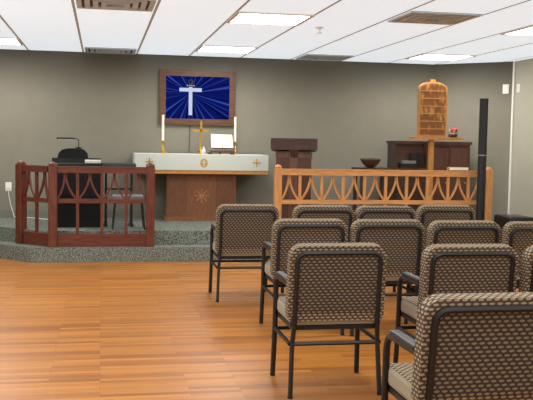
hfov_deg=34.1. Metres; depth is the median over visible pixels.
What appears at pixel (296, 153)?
lectern
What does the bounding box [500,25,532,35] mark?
recessed light
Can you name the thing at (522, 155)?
wall
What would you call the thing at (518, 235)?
chair
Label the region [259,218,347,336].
chair
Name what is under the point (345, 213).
chair
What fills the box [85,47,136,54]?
ceiling vent
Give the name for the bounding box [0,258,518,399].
floor
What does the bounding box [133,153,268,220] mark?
altar
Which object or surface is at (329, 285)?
chair
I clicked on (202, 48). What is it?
recessed light
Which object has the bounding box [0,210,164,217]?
baseboard
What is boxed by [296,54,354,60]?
ceiling vent
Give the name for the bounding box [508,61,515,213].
trim
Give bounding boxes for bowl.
[360,158,380,167]
[448,127,458,137]
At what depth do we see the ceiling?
9.12 m
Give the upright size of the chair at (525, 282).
0.873 m
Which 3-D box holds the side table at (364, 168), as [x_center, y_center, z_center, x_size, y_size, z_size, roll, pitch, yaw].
[1.425,-0.058,11.797,0.470,0.759,0.400,0,4,-11]
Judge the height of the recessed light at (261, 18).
0.012 m
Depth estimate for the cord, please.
11.75 m
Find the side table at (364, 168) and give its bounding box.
[351,167,393,211]
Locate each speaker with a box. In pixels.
[476,98,488,219]
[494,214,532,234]
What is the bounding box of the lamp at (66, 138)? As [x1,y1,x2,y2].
[57,137,81,147]
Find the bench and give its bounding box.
[112,194,145,229]
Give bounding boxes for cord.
[7,186,47,219]
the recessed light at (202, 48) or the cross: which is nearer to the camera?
the recessed light at (202, 48)
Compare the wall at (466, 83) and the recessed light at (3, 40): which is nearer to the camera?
the recessed light at (3, 40)
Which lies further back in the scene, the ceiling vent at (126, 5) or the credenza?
the credenza
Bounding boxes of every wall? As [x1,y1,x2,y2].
[0,49,433,209]
[434,62,512,221]
[510,58,532,216]
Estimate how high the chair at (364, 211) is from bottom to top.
0.873 m
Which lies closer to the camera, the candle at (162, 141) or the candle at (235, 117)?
the candle at (162, 141)
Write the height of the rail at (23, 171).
0.987 m
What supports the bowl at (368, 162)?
on the side table at (364, 168)
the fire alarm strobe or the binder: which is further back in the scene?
the fire alarm strobe
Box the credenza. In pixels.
[386,141,471,211]
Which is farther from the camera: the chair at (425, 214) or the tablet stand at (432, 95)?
the tablet stand at (432, 95)
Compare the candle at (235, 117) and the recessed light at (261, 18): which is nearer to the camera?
the recessed light at (261, 18)
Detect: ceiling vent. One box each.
[76,0,156,11]
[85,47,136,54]
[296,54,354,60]
[388,11,482,24]
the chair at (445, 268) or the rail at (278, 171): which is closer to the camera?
the chair at (445, 268)
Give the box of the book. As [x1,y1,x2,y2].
[447,167,467,170]
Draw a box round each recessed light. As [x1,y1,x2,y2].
[0,37,23,44]
[195,45,258,53]
[226,11,314,25]
[405,53,476,60]
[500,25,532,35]
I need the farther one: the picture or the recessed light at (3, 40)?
the picture
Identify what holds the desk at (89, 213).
on the raised platform
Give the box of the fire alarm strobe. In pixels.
[503,84,508,93]
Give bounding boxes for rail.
[15,160,154,246]
[274,164,492,220]
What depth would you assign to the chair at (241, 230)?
7.75 m
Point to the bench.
(114, 196)
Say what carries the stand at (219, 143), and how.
on the altar
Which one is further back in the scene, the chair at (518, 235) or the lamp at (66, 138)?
the lamp at (66, 138)
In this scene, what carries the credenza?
on the raised platform
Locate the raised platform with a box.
[0,218,269,262]
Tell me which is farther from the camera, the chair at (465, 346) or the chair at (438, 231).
the chair at (438, 231)
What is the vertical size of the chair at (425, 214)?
0.873 m
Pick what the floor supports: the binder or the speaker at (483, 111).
the speaker at (483, 111)
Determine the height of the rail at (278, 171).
0.987 m
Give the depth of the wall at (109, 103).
12.17 m
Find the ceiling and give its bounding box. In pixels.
[0,0,532,63]
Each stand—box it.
[208,133,234,154]
[409,79,462,199]
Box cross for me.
[192,120,209,153]
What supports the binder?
on the desk at (89, 213)
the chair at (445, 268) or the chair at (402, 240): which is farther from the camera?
the chair at (402, 240)
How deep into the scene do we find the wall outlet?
11.76 m
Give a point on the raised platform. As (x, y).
(173, 240)
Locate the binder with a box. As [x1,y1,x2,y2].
[85,160,100,162]
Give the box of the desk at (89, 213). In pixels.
[52,148,135,226]
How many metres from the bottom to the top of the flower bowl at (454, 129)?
0.144 m
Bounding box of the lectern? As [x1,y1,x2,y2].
[271,138,317,218]
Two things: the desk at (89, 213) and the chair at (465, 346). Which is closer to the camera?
the chair at (465, 346)
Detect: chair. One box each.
[208,204,278,301]
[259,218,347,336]
[270,243,386,398]
[281,205,354,292]
[349,219,424,336]
[355,205,415,292]
[381,292,532,399]
[393,244,518,362]
[404,220,501,323]
[416,205,475,245]
[501,221,532,288]
[516,245,532,291]
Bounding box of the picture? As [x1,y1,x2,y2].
[159,69,235,125]
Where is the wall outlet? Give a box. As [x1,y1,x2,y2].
[5,182,11,190]
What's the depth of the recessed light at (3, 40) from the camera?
10.63 m
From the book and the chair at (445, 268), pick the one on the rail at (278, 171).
the book
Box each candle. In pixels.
[158,115,166,152]
[234,116,238,153]
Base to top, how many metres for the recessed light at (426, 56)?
0.012 m
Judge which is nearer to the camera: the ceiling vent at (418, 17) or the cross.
the ceiling vent at (418, 17)

